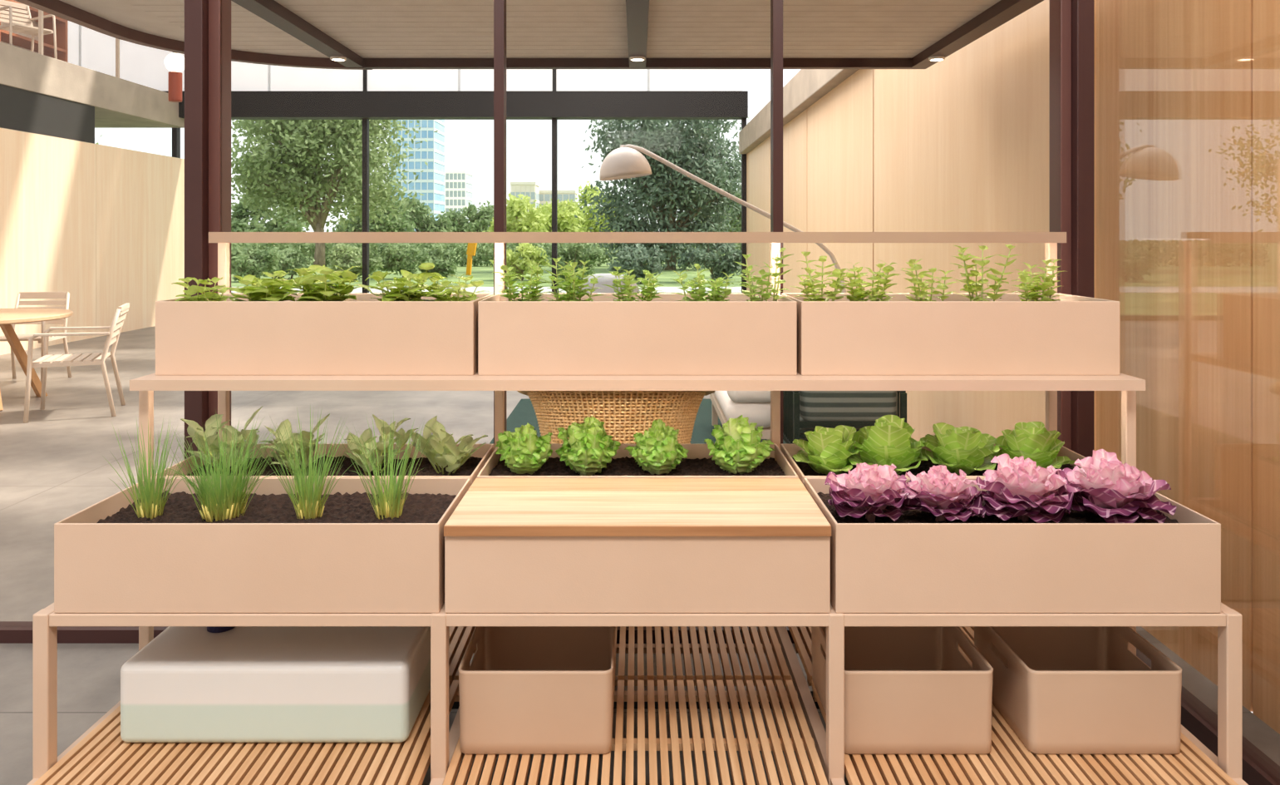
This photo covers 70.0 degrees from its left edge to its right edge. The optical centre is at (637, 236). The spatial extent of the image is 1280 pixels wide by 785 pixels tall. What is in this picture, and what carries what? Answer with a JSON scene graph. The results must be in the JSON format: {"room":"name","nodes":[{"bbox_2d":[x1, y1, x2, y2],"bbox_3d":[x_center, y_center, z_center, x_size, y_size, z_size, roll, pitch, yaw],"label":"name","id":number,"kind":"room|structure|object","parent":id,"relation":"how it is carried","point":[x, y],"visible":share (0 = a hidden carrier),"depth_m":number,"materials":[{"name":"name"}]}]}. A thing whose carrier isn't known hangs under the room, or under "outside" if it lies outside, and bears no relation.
{"room":"indoor garden","nodes":[
{"label":"indoor garden","id":0,"kind":"room"},
{"bbox_2d":[0,83,184,354],"bbox_3d":[-7.650,-0.195,8.500,0.500,3.150,13.000,0,0,0],"label":"wall","id":1,"kind":"structure","parent":0,"point":[102,225],"depth_m":12.14,"materials":[{"name":"brown wood"}]},
{"bbox_2d":[67,20,172,90],"bbox_3d":[-9.155,-2.120,15.000,3.110,7.000,0.120,0,0,0],"label":"window","id":2,"kind":"structure","parent":1,"relation":"in","point":[88,48],"depth_m":14.98,"materials":[{"name":"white glass"}]},
{"bbox_2d":[172,51,363,157],"bbox_3d":[-6.050,-2.120,15.000,3.120,7.000,0.120,0,0,0],"label":"window","id":3,"kind":"structure","parent":1,"relation":"in","point":[244,76],"depth_m":14.98,"materials":[{"name":"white glass"}]},
{"bbox_2d":[0,41,184,127],"bbox_3d":[-10.200,-2.015,8.475,5.600,0.490,12.950,0,0,0],"label":"slab","id":4,"kind":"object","parent":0,"point":[117,102],"visible":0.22,"depth_m":12.47,"materials":[{"name":"concrete"}]},
{"bbox_2d":[0,0,57,59],"bbox_3d":[-8.026,-2.677,11.915,0.633,0.838,0.572,0,0,30],"label":"armchair","id":5,"kind":"object","parent":4,"relation":"on","point":[12,26],"visible":0.87,"depth_m":12.00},
{"bbox_2d":[0,0,67,62],"bbox_3d":[-8.810,-3.010,13.050,0.420,1.500,1.500,0,0,0],"label":"open shelf","id":6,"kind":"object","parent":4,"relation":"on","point":[23,41],"visible":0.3,"depth_m":13.61,"materials":[{"name":"red wood"}]},
{"bbox_2d":[162,90,748,119],"bbox_3d":[-4.460,-2.130,14.915,12.480,0.420,0.330,0,0,0],"label":"beam","id":7,"kind":"structure","parent":0,"point":[245,105],"depth_m":14.75,"materials":[{"name":"metal"}]},
{"bbox_2d":[14,0,1043,69],"bbox_3d":[-0.417,-0.990,4.133,3.975,0.160,1.745,0,0,0],"label":"ceiling","id":8,"kind":"structure","parent":0,"point":[371,34],"depth_m":4.25,"materials":[{"name":"brown wood"}]},
{"bbox_2d":[0,325,1279,784],"bbox_3d":[-5.610,1.430,5.050,14.780,0.100,20.100,0,0,0],"label":"floor","id":9,"kind":"structure","parent":0,"point":[53,467],"depth_m":5.40,"materials":[{"name":"concrete"}]},
{"bbox_2d":[0,291,71,382],"bbox_3d":[-5.754,0.964,8.630,0.572,0.838,0.633,0,0,-8],"label":"armchair","id":10,"kind":"object","parent":9,"relation":"on","point":[66,295],"visible":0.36,"depth_m":8.87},
{"bbox_2d":[0,308,73,410],"bbox_3d":[-5.450,1.017,7.500,1.400,0.745,1.400,0,0,0],"label":"round table","id":11,"kind":"object","parent":9,"relation":"on","point":[8,317],"visible":1,"depth_m":7.68,"materials":[{"name":"brown wood"}]},
{"bbox_2d":[23,302,129,423],"bbox_3d":[-4.352,0.964,7.131,0.633,0.838,0.572,0,0,-22],"label":"armchair","id":12,"kind":"object","parent":9,"relation":"on","point":[47,360],"visible":1,"depth_m":7.00,"materials":[{"name":"wood"}]},
{"bbox_2d":[362,68,552,293],"bbox_3d":[-2.945,-2.120,15.000,3.110,7.000,0.120,0,0,0],"label":"window","id":13,"kind":"structure","parent":9,"relation":"on","point":[374,79],"depth_m":14.98,"materials":[{"name":"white glass"}]},
{"bbox_2d":[0,0,1094,643],"bbox_3d":[-1.530,0.030,3.155,6.140,2.700,0.150,0,0,0],"label":"window frame","id":14,"kind":"structure","parent":9,"relation":"on","point":[207,22],"depth_m":3.10,"materials":[{"name":"red metal"}]},
{"bbox_2d":[26,231,1248,784],"bbox_3d":[0.000,0.683,2.445,2.695,1.393,1.040,0,0,0],"label":"rack","id":15,"kind":"object","parent":9,"relation":"on","point":[100,755],"visible":0.38,"depth_m":2.12,"materials":[{"name":"brown wood"}]},
{"bbox_2d":[32,679,459,784],"bbox_3d":[-0.887,1.204,2.184,0.842,0.037,0.518,0,0,0],"label":"shelf","id":16,"kind":"object","parent":15,"relation":"attached to","point":[101,757],"depth_m":2.06,"materials":[{"name":"brown wood"}]},
{"bbox_2d":[54,477,471,612],"bbox_3d":[-0.874,0.742,2.238,0.861,0.200,0.392,0,0,0],"label":"planter box","id":17,"kind":"object","parent":15,"relation":"on","point":[99,567],"visible":0.76,"depth_m":2.04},
{"bbox_2d":[96,490,456,522],"bbox_3d":[-0.874,0.753,2.238,0.845,0.164,0.376,0,0,0],"label":"soil","id":18,"kind":"object","parent":17,"relation":"in","point":[179,507],"visible":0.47,"depth_m":2.27,"materials":[{"name":"soil"}]},
{"bbox_2d":[102,418,217,519],"bbox_3d":[-1.172,0.568,2.244,0.263,0.257,0.242,0,0,34],"label":"clump","id":19,"kind":"object","parent":18,"relation":"on","point":[145,507],"visible":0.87,"depth_m":2.21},
{"bbox_2d":[150,411,293,521],"bbox_3d":[-1.000,0.562,2.215,0.329,0.271,0.305,0,0,-33],"label":"clump","id":20,"kind":"object","parent":18,"relation":"on","point":[233,504],"visible":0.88,"depth_m":2.20,"materials":[{"name":"plant"}]},
{"bbox_2d":[247,407,358,519],"bbox_3d":[-0.804,0.554,2.245,0.234,0.286,0.256,0,0,22],"label":"clump","id":21,"kind":"object","parent":18,"relation":"on","point":[307,506],"visible":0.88,"depth_m":2.23,"materials":[{"name":"plant"}]},
{"bbox_2d":[337,410,438,519],"bbox_3d":[-0.623,0.563,2.257,0.267,0.267,0.263,0,0,0],"label":"clump","id":22,"kind":"object","parent":18,"relation":"on","point":[391,506],"visible":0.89,"depth_m":2.22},
{"bbox_2d":[120,625,449,742],"bbox_3d":[-0.873,1.081,2.373,0.675,0.208,0.495,0,0,0],"label":"water tank","id":23,"kind":"object","parent":15,"relation":"on","point":[189,683],"visible":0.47,"depth_m":2.12,"materials":[{"name":"plastic"}]},
{"bbox_2d":[150,443,494,484],"bbox_3d":[-0.874,0.742,2.639,0.861,0.200,0.386,0,0,0],"label":"planter box","id":24,"kind":"object","parent":15,"relation":"on","point":[485,450],"visible":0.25,"depth_m":2.83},
{"bbox_2d":[187,455,482,475],"bbox_3d":[-0.874,0.754,2.639,0.845,0.162,0.370,0,0,0],"label":"soil","id":25,"kind":"object","parent":24,"relation":"in","point":[425,468],"visible":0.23,"depth_m":2.69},
{"bbox_2d":[180,406,261,474],"bbox_3d":[-1.194,0.600,2.642,0.231,0.190,0.199,0,0,0],"label":"plant","id":26,"kind":"object","parent":25,"relation":"on","point":[211,428],"visible":0.69,"depth_m":2.62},
{"bbox_2d":[260,413,329,473],"bbox_3d":[-0.996,0.610,2.651,0.183,0.171,0.181,0,0,0],"label":"plant","id":27,"kind":"object","parent":25,"relation":"on","point":[306,435],"visible":0.69,"depth_m":2.62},
{"bbox_2d":[344,413,418,474],"bbox_3d":[-0.742,0.603,2.642,0.222,0.185,0.181,0,0,0],"label":"plant","id":28,"kind":"object","parent":25,"relation":"on","point":[403,436],"visible":0.81,"depth_m":2.64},
{"bbox_2d":[410,415,487,474],"bbox_3d":[-0.558,0.614,2.653,0.176,0.164,0.213,0,0,-43],"label":"plant","id":29,"kind":"object","parent":25,"relation":"on","point":[441,450],"visible":0.99,"depth_m":2.63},
{"bbox_2d":[155,293,493,374],"bbox_3d":[-0.874,0.276,2.645,0.861,0.200,0.350,0,0,0],"label":"planter box","id":30,"kind":"object","parent":15,"relation":"on","point":[364,335],"visible":0.77,"depth_m":2.47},
{"bbox_3d":[-0.873,0.280,2.645,0.845,0.178,0.334,0,0,0],"label":"soil","id":31,"kind":"object","parent":30,"relation":"in","visible":0},
{"bbox_2d":[171,276,231,300],"bbox_3d":[-1.248,0.167,2.620,0.168,0.103,0.168,0,0,40],"label":"basil plant","id":32,"kind":"object","parent":31,"relation":"on","point":[193,289],"visible":0.73,"depth_m":2.61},
{"bbox_2d":[226,270,302,300],"bbox_3d":[-1.067,0.159,2.626,0.211,0.120,0.219,0,0,0],"label":"basil plant","id":33,"kind":"object","parent":31,"relation":"on","point":[263,289],"visible":0.8,"depth_m":2.60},
{"bbox_2d":[280,264,372,300],"bbox_3d":[-0.884,0.151,2.608,0.251,0.135,0.231,0,0,0],"label":"basil plant","id":34,"kind":"object","parent":31,"relation":"on","point":[325,291],"visible":0.93,"depth_m":2.59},
{"bbox_2d":[364,262,443,300],"bbox_3d":[-0.666,0.148,2.614,0.221,0.143,0.173,0,0,0],"label":"basil plant","id":35,"kind":"object","parent":31,"relation":"on","point":[396,293],"visible":0.86,"depth_m":2.60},
{"bbox_2d":[424,273,489,300],"bbox_3d":[-0.524,0.162,2.614,0.199,0.114,0.200,0,0,0],"label":"basil plant","id":36,"kind":"object","parent":31,"relation":"on","point":[457,289],"visible":0.82,"depth_m":2.61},
{"bbox_2d":[448,625,476,685],"bbox_3d":[-0.887,1.204,2.691,0.842,0.037,0.448,0,0,0],"label":"shelf","id":37,"kind":"object","parent":15,"relation":"attached to","point":[460,636],"depth_m":2.65,"materials":[{"name":"brown wood"}]},
{"bbox_2d":[458,625,615,753],"bbox_3d":[-0.234,1.088,2.270,0.356,0.193,0.372,0,0,0],"label":"storage bin","id":38,"kind":"object","parent":15,"relation":"on","point":[524,689],"visible":0.8,"depth_m":2.09,"materials":[{"name":"beige plastic"}]},
{"bbox_2d":[442,679,828,784],"bbox_3d":[0.000,1.204,2.184,0.843,0.037,0.518,0,0,0],"label":"shelf","id":39,"kind":"object","parent":15,"relation":"attached to","point":[810,741],"depth_m":2.13,"materials":[{"name":"brown wood"}]},
{"bbox_2d":[444,536,830,612],"bbox_3d":[0.000,0.754,2.238,0.861,0.175,0.392,0,0,0],"label":"planter box","id":40,"kind":"object","parent":15,"relation":"on","point":[483,573],"visible":0.71,"depth_m":2.04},
{"bbox_2d":[443,477,831,536],"bbox_3d":[0.000,0.655,2.233,0.861,0.024,0.402,0,0,0],"label":"wooden board","id":41,"kind":"object","parent":40,"relation":"on","point":[490,506],"visible":1,"depth_m":2.16,"materials":[{"name":"brown wood"}]},
{"bbox_2d":[477,293,797,374],"bbox_3d":[0.000,0.276,2.645,0.861,0.200,0.350,0,0,0],"label":"planter box","id":42,"kind":"object","parent":15,"relation":"on","point":[664,335],"visible":0.97,"depth_m":2.47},
{"bbox_3d":[0.000,0.282,2.645,0.845,0.175,0.334,0,0,0],"label":"soil","id":43,"kind":"object","parent":42,"relation":"in","visible":0},
{"bbox_2d":[491,259,549,300],"bbox_3d":[-0.335,0.142,2.620,0.165,0.152,0.151,0,0,0],"label":"plant","id":44,"kind":"object","parent":43,"relation":"in","point":[533,296],"visible":0.86,"depth_m":2.60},
{"bbox_2d":[537,256,603,300],"bbox_3d":[-0.187,0.140,2.621,0.178,0.158,0.160,0,0,43],"label":"plant","id":45,"kind":"object","parent":43,"relation":"in","point":[572,291],"visible":0.86,"depth_m":2.61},
{"bbox_2d":[600,265,663,300],"bbox_3d":[-0.004,0.152,2.621,0.172,0.132,0.152,0,0,-37],"label":"plant","id":46,"kind":"object","parent":43,"relation":"in","point":[628,279],"visible":0.8,"depth_m":2.61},
{"bbox_2d":[670,263,734,300],"bbox_3d":[0.188,0.148,2.622,0.186,0.141,0.207,0,0,0],"label":"plant","id":47,"kind":"object","parent":43,"relation":"in","point":[716,291],"visible":0.84,"depth_m":2.59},
{"bbox_2d":[733,247,792,300],"bbox_3d":[0.361,0.126,2.623,0.175,0.185,0.162,0,0,0],"label":"plant","id":48,"kind":"object","parent":43,"relation":"in","point":[766,295],"visible":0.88,"depth_m":2.60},
{"bbox_2d":[477,443,797,477],"bbox_3d":[0.000,0.742,2.639,0.861,0.200,0.386,0,0,0],"label":"planter box","id":49,"kind":"object","parent":15,"relation":"on","point":[695,450],"visible":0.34,"depth_m":2.63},
{"bbox_2d":[488,456,785,475],"bbox_3d":[0.000,0.753,2.639,0.845,0.164,0.370,0,0,0],"label":"soil","id":50,"kind":"object","parent":49,"relation":"in","point":[627,465],"visible":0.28,"depth_m":2.68,"materials":[{"name":"soil"}]},
{"bbox_2d":[495,423,552,474],"bbox_3d":[-0.319,0.616,2.641,0.162,0.155,0.181,0,0,-28],"label":"lettuce","id":51,"kind":"object","parent":50,"relation":"on","point":[523,451],"visible":0.95,"depth_m":2.60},
{"bbox_2d":[555,415,620,475],"bbox_3d":[-0.140,0.607,2.640,0.181,0.175,0.179,0,0,-27],"label":"lettuce","id":52,"kind":"object","parent":50,"relation":"on","point":[588,449],"visible":1,"depth_m":2.60,"materials":[{"name":"plant"}]},
{"bbox_2d":[624,418,688,474],"bbox_3d":[0.053,0.613,2.644,0.184,0.163,0.180,0,0,0],"label":"lettuce","id":53,"kind":"object","parent":50,"relation":"on","point":[658,450],"visible":0.99,"depth_m":2.60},
{"bbox_2d":[704,414,775,473],"bbox_3d":[0.295,0.607,2.649,0.204,0.176,0.190,0,0,0],"label":"lettuce","id":54,"kind":"object","parent":50,"relation":"on","point":[737,447],"visible":0.98,"depth_m":2.60,"materials":[{"name":"plant"}]},
{"bbox_2d":[129,371,1145,390],"bbox_3d":[0.000,0.390,2.678,2.656,0.028,0.575,0,0,0],"label":"shelf","id":55,"kind":"object","parent":15,"relation":"attached to","point":[152,381],"depth_m":2.39,"materials":[{"name":"wood"}]},
{"bbox_2d":[208,231,1066,242],"bbox_3d":[0.000,0.004,2.897,2.656,0.034,0.135,0,0,0],"label":"light","id":56,"kind":"object","parent":15,"relation":"attached to","point":[214,237],"depth_m":2.83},
{"bbox_2d":[615,625,792,685],"bbox_3d":[0.000,1.204,2.691,0.843,0.037,0.448,0,0,0],"label":"shelf","id":57,"kind":"object","parent":15,"relation":"attached to","point":[777,645],"depth_m":2.60,"materials":[{"name":"brown wood"}]},
{"bbox_2d":[787,625,974,685],"bbox_3d":[0.887,1.204,2.691,0.842,0.037,0.448,0,0,0],"label":"shelf","id":58,"kind":"object","parent":15,"relation":"attached to","point":[804,650],"depth_m":2.66,"materials":[{"name":"brown wood"}]},
{"bbox_2d":[811,625,993,753],"bbox_3d":[0.639,1.088,2.270,0.356,0.193,0.372,0,0,0],"label":"storage bin","id":59,"kind":"object","parent":15,"relation":"on","point":[908,689],"visible":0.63,"depth_m":2.09,"materials":[{"name":"beige plastic"}]},
{"bbox_2d":[780,443,1085,484],"bbox_3d":[0.874,0.742,2.639,0.861,0.200,0.386,0,0,0],"label":"planter box","id":60,"kind":"object","parent":15,"relation":"on","point":[789,450],"visible":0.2,"depth_m":2.73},
{"bbox_2d":[792,457,1073,475],"bbox_3d":[0.874,0.754,2.639,0.845,0.162,0.370,0,0,0],"label":"soil","id":61,"kind":"object","parent":60,"relation":"in","point":[924,465],"visible":0.05,"depth_m":2.68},
{"bbox_2d":[792,424,863,475],"bbox_3d":[0.548,0.618,2.641,0.201,0.143,0.198,0,0,36],"label":"lettuce","id":62,"kind":"object","parent":61,"relation":"on","point":[827,450],"visible":0.95,"depth_m":2.60,"materials":[{"name":"plant"}]},
{"bbox_2d":[848,414,928,474],"bbox_3d":[0.718,0.604,2.647,0.240,0.169,0.249,0,0,0],"label":"lettuce","id":63,"kind":"object","parent":61,"relation":"on","point":[889,440],"visible":0.81,"depth_m":2.59,"materials":[{"name":"plant"}]},
{"bbox_2d":[918,422,1000,475],"bbox_3d":[0.929,0.620,2.642,0.236,0.138,0.222,0,0,0],"label":"lettuce","id":64,"kind":"object","parent":61,"relation":"on","point":[966,449],"visible":0.92,"depth_m":2.60,"materials":[{"name":"plant"}]},
{"bbox_2d":[988,421,1074,467],"bbox_3d":[1.125,0.614,2.631,0.226,0.151,0.215,0,0,-37],"label":"lettuce","id":65,"kind":"object","parent":61,"relation":"on","point":[1031,440],"visible":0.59,"depth_m":2.60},
{"bbox_2d":[781,293,1119,374],"bbox_3d":[0.874,0.276,2.645,0.861,0.200,0.350,0,0,0],"label":"planter box","id":66,"kind":"object","parent":15,"relation":"on","point":[900,335],"visible":0.88,"depth_m":2.47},
{"bbox_2d":[803,477,1220,612],"bbox_3d":[0.874,0.742,2.238,0.861,0.200,0.392,0,0,0],"label":"planter box","id":67,"kind":"object","parent":15,"relation":"on","point":[875,567],"visible":0.77,"depth_m":2.04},
{"bbox_2d":[817,492,1178,522],"bbox_3d":[0.874,0.754,2.238,0.845,0.162,0.376,0,0,0],"label":"soil","id":68,"kind":"object","parent":67,"relation":"in","point":[909,515],"visible":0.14,"depth_m":2.21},
{"bbox_2d":[824,462,914,521],"bbox_3d":[0.561,0.623,2.208,0.216,0.147,0.217,0,0,0],"label":"cabbage","id":69,"kind":"object","parent":68,"relation":"on","point":[872,490],"visible":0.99,"depth_m":2.17,"materials":[{"name":"pink plant"}]},
{"bbox_2d":[900,464,985,521],"bbox_3d":[0.730,0.625,2.212,0.200,0.142,0.211,0,0,0],"label":"cabbage","id":70,"kind":"object","parent":68,"relation":"on","point":[940,492],"visible":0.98,"depth_m":2.17,"materials":[{"name":"pink plant"}]},
{"bbox_2d":[973,452,1073,522],"bbox_3d":[0.929,0.618,2.217,0.222,0.156,0.246,0,0,0],"label":"cabbage","id":71,"kind":"object","parent":68,"relation":"on","point":[1023,489],"visible":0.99,"depth_m":2.16,"materials":[{"name":"pink plant"}]},
{"bbox_2d":[1055,448,1176,522],"bbox_3d":[1.137,0.611,2.207,0.263,0.170,0.260,0,0,0],"label":"cabbage","id":72,"kind":"object","parent":68,"relation":"on","point":[1106,487],"visible":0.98,"depth_m":2.16,"materials":[{"name":"pink plant"}]},
{"bbox_2d":[812,679,1238,784],"bbox_3d":[0.887,1.204,2.184,0.842,0.037,0.518,0,0,0],"label":"shelf","id":73,"kind":"object","parent":15,"relation":"attached to","point":[1009,761],"depth_m":2.04,"materials":[{"name":"brown wood"}]},
{"bbox_2d":[974,625,1181,753],"bbox_3d":[1.073,1.088,2.270,0.356,0.193,0.372,0,0,0],"label":"storage bin","id":74,"kind":"object","parent":15,"relation":"on","point":[1060,689],"visible":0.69,"depth_m":2.09,"materials":[{"name":"beige plastic"}]},
{"bbox_3d":[0.874,0.282,2.645,0.845,0.175,0.334,0,0,0],"label":"soil","id":75,"kind":"object","parent":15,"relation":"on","visible":0},
{"bbox_2d":[791,251,851,300],"bbox_3d":[0.530,0.132,2.620,0.185,0.174,0.146,0,0,0],"label":"herb sprig","id":76,"kind":"object","parent":75,"relation":"on","point":[837,273],"visible":0.89,"depth_m":2.61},
{"bbox_2d":[837,259,898,300],"bbox_3d":[0.659,0.143,2.623,0.183,0.152,0.160,0,0,0],"label":"herb sprig","id":77,"kind":"object","parent":75,"relation":"on","point":[859,292],"visible":0.85,"depth_m":2.60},
{"bbox_2d":[900,258,960,300],"bbox_3d":[0.819,0.141,2.627,0.156,0.155,0.159,0,0,-35],"label":"herb sprig","id":78,"kind":"object","parent":75,"relation":"on","point":[922,293],"visible":0.88,"depth_m":2.61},
{"bbox_2d":[953,244,1021,300],"bbox_3d":[0.993,0.121,2.630,0.188,0.195,0.156,0,0,0],"label":"herb sprig","id":79,"kind":"object","parent":75,"relation":"on","point":[968,287],"visible":0.98,"depth_m":2.61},
{"bbox_2d":[1008,258,1066,300],"bbox_3d":[1.147,0.141,2.630,0.153,0.156,0.173,0,0,0],"label":"herb sprig","id":80,"kind":"object","parent":75,"relation":"on","point":[1048,283],"visible":0.8,"depth_m":2.60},
{"bbox_2d":[489,398,786,443],"bbox_3d":[0.110,1.374,5.575,2.180,0.012,4.250,0,0,0],"label":"rug","id":81,"kind":"object","parent":9,"relation":"on","point":[524,413],"visible":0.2,"depth_m":6.76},
{"bbox_2d":[516,390,715,443],"bbox_3d":[-0.080,0.955,3.801,0.857,0.832,0.617,0,0,-6],"label":"rattan chair","id":82,"kind":"object","parent":81,"relation":"on","point":[623,414],"visible":0.26,"depth_m":3.61,"materials":[{"name":"brown wicker"}]},
{"bbox_2d":[599,143,846,293],"bbox_3d":[0.608,0.399,5.660,1.687,1.937,0.340,0,0,0],"label":"arc floor lamp","id":83,"kind":"object","parent":81,"relation":"on","point":[626,161],"visible":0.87,"depth_m":5.63,"materials":[{"name":"white metal"}]},
{"bbox_2d":[709,390,770,440],"bbox_3d":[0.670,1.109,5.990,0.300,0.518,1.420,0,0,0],"label":"armchair","id":84,"kind":"object","parent":81,"relation":"on","point":[754,405],"visible":0.34,"depth_m":5.32,"materials":[{"name":"fabric"}]},
{"bbox_2d":[782,390,906,443],"bbox_3d":[1.150,1.074,5.247,0.610,0.588,0.635,0,0,0],"label":"lounge chair","id":85,"kind":"object","parent":81,"relation":"on","point":[803,411],"visible":0.43,"depth_m":4.93,"materials":[{"name":"green metal"}]},
{"bbox_2d":[799,414,860,439],"bbox_3d":[1.150,1.087,5.260,0.540,0.135,0.580,0,0,0],"label":"seat cushion","id":86,"kind":"object","parent":85,"relation":"on","point":[800,418],"depth_m":4.97,"materials":[{"name":"fabric"}]},
{"bbox_2d":[798,390,896,420],"bbox_3d":[1.150,0.900,5.020,0.520,0.240,0.180,0,0,0],"label":"cushion","id":87,"kind":"object","parent":85,"relation":"on","point":[813,405],"depth_m":4.93,"materials":[{"name":"fabric"}]},
{"bbox_2d":[1136,648,1279,784],"bbox_3d":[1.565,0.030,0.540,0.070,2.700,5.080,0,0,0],"label":"baseboard","id":88,"kind":"structure","parent":9,"relation":"on","point":[1197,717],"depth_m":2.44,"materials":[{"name":"red metal"}]},
{"bbox_2d":[551,68,742,293],"bbox_3d":[0.160,-2.120,15.000,3.120,7.000,0.120,0,0,0],"label":"window","id":89,"kind":"structure","parent":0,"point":[563,79],"depth_m":14.98,"materials":[{"name":"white glass"}]},
{"bbox_2d":[738,68,858,153],"bbox_3d":[2.430,-1.520,10.935,1.540,0.360,8.030,0,0,0],"label":"beam","id":90,"kind":"structure","parent":0,"point":[807,86],"depth_m":9.59,"materials":[{"name":"wood"}]},
{"bbox_2d":[746,0,1279,733],"bbox_3d":[1.830,-0.720,5.000,0.100,4.200,20.000,0,0,0],"label":"wall","id":91,"kind":"structure","parent":0,"point":[1187,92],"depth_m":3.20,"materials":[{"name":"brown wood"}]},
{"label":"outside","id":92,"kind":"structure","parent":0,"visible":0},
{"bbox_2d":[231,242,741,293],"bbox_3d":[-10.000,1.450,172.560,260.000,0.100,314.880,0,0,0],"label":"lawn","id":93,"kind":"structure","parent":92,"point":[483,273],"depth_m":31.11,"materials":[{"name":"green plant"}]},
{"bbox_2d":[231,244,283,280],"bbox_3d":[-11.823,0.869,28.075,1.730,1.239,1.417,0,0,-37],"label":"shrub","id":94,"kind":"object","parent":93,"relation":"on","point":[245,261],"visible":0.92,"depth_m":27.83,"materials":[{"name":"green plant"}]},
{"bbox_2d":[231,195,310,249],"bbox_3d":[-22.585,-0.705,55.577,5.884,4.395,4.433,0,0,-33],"label":"tree","id":95,"kind":"object","parent":93,"relation":"on","point":[239,220],"visible":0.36,"depth_m":55.13,"materials":[{"name":"green plant"}]},
{"bbox_2d":[231,119,438,265],"bbox_3d":[-13.047,-3.336,38.075,9.374,9.657,7.163,0,0,-4],"label":"broadleaf tree","id":96,"kind":"object","parent":93,"relation":"on","point":[300,145],"visible":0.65,"depth_m":36.84,"materials":[{"name":"green plant"}]},
{"bbox_2d":[327,242,384,280],"bbox_3d":[-8.678,0.828,28.499,1.776,1.320,1.243,0,0,0],"label":"shrub","id":97,"kind":"object","parent":93,"relation":"on","point":[339,257],"visible":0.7,"depth_m":28.20,"materials":[{"name":"green plant"}]},
{"bbox_2d":[326,193,415,251],"bbox_3d":[-17.480,-0.855,60.130,5.604,4.692,4.099,0,0,0],"label":"tree","id":98,"kind":"object","parent":93,"relation":"on","point":[401,224],"visible":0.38,"depth_m":59.32,"materials":[{"name":"green plant"}]},
{"bbox_2d":[376,242,432,276],"bbox_3d":[-7.685,0.764,30.017,1.912,1.447,1.554,0,0,0],"label":"shrub","id":99,"kind":"object","parent":93,"relation":"on","point":[394,257],"visible":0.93,"depth_m":29.73,"materials":[{"name":"green plant"}]},
{"bbox_2d":[388,119,445,231],"bbox_3d":[-37.091,-12.486,154.475,7.524,27.773,9.050,0,0,0],"label":"glass tower","id":100,"kind":"structure","parent":93,"relation":"on","point":[430,183],"depth_m":150.05,"materials":[{"name":"glass"}]},
{"bbox_2d":[401,195,457,251],"bbox_3d":[-15.629,-0.697,66.077,5.476,4.377,3.239,0,0,0],"label":"tree","id":101,"kind":"object","parent":93,"relation":"on","point":[424,223],"visible":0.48,"depth_m":65.52,"materials":[{"name":"green plant"}]},
{"bbox_2d":[444,170,473,221],"bbox_3d":[-38.691,-6.164,194.475,6.033,15.127,9.050,0,0,0],"label":"apartment tower","id":102,"kind":"structure","parent":93,"relation":"on","point":[459,184],"depth_m":190.05,"materials":[{"name":"white concrete"}]},
{"bbox_2d":[443,200,493,244],"bbox_3d":[-12.959,-0.673,72.157,5.056,4.328,3.981,0,0,17],"label":"tree","id":103,"kind":"object","parent":93,"relation":"on","point":[480,221],"visible":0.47,"depth_m":71.21,"materials":[{"name":"green plant"}]},
{"bbox_2d":[231,242,741,265],"bbox_3d":[-8.997,0.793,42.509,34.243,1.484,1.317,0,0,0],"label":"hedge","id":104,"kind":"object","parent":93,"relation":"on","point":[485,258],"visible":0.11,"depth_m":42.24,"materials":[{"name":"plant"}]},
{"bbox_2d":[482,192,551,254],"bbox_3d":[-6.501,-0.390,50.191,3.981,3.765,3.563,0,0,0],"label":"tree","id":105,"kind":"object","parent":93,"relation":"on","point":[534,221],"visible":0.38,"depth_m":49.29,"materials":[{"name":"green plant"}]},
{"bbox_2d":[489,242,550,280],"bbox_3d":[-3.663,0.828,28.974,2.011,1.320,1.182,0,0,0],"label":"shrub","id":106,"kind":"object","parent":93,"relation":"on","point":[527,250],"visible":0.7,"depth_m":28.81,"materials":[{"name":"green plant"}]},
{"bbox_2d":[528,198,586,231],"bbox_3d":[-5.105,-0.464,57.921,4.076,3.912,3.565,0,0,40],"label":"tree","id":107,"kind":"object","parent":93,"relation":"on","point":[567,222],"visible":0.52,"depth_m":57.16,"materials":[{"name":"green plant"}]},
{"bbox_2d":[540,242,605,279],"bbox_3d":[-1.954,0.746,28.036,1.989,1.483,1.445,0,0,0],"label":"shrub","id":108,"kind":"object","parent":93,"relation":"on","point":[572,251],"visible":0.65,"depth_m":27.82,"materials":[{"name":"green plant"}]},
{"bbox_2d":[571,181,618,245],"bbox_3d":[-3.099,-1.249,65.923,4.454,5.478,3.918,0,0,0],"label":"tree","id":109,"kind":"object","parent":93,"relation":"on","point":[588,223],"visible":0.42,"depth_m":65.01,"materials":[{"name":"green plant"}]},
{"bbox_2d":[605,243,663,283],"bbox_3d":[-0.087,0.847,26.926,1.720,1.282,1.350,0,0,0],"label":"shrub","id":110,"kind":"object","parent":93,"relation":"on","point":[636,258],"visible":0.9,"depth_m":26.65,"materials":[{"name":"green plant"}]},
{"bbox_2d":[574,117,748,270],"bbox_3d":[1.416,-2.627,38.197,8.358,8.257,6.310,0,0,-12],"label":"evergreen tree","id":111,"kind":"object","parent":93,"relation":"on","point":[667,190],"visible":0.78,"depth_m":37.14,"materials":[{"name":"green plant"}]},
{"bbox_2d":[676,231,741,281],"bbox_3d":[2.333,0.659,27.947,2.234,1.656,1.492,0,0,8],"label":"shrub","id":112,"kind":"object","parent":93,"relation":"on","point":[726,263],"visible":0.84,"depth_m":27.74,"materials":[{"name":"green plant"}]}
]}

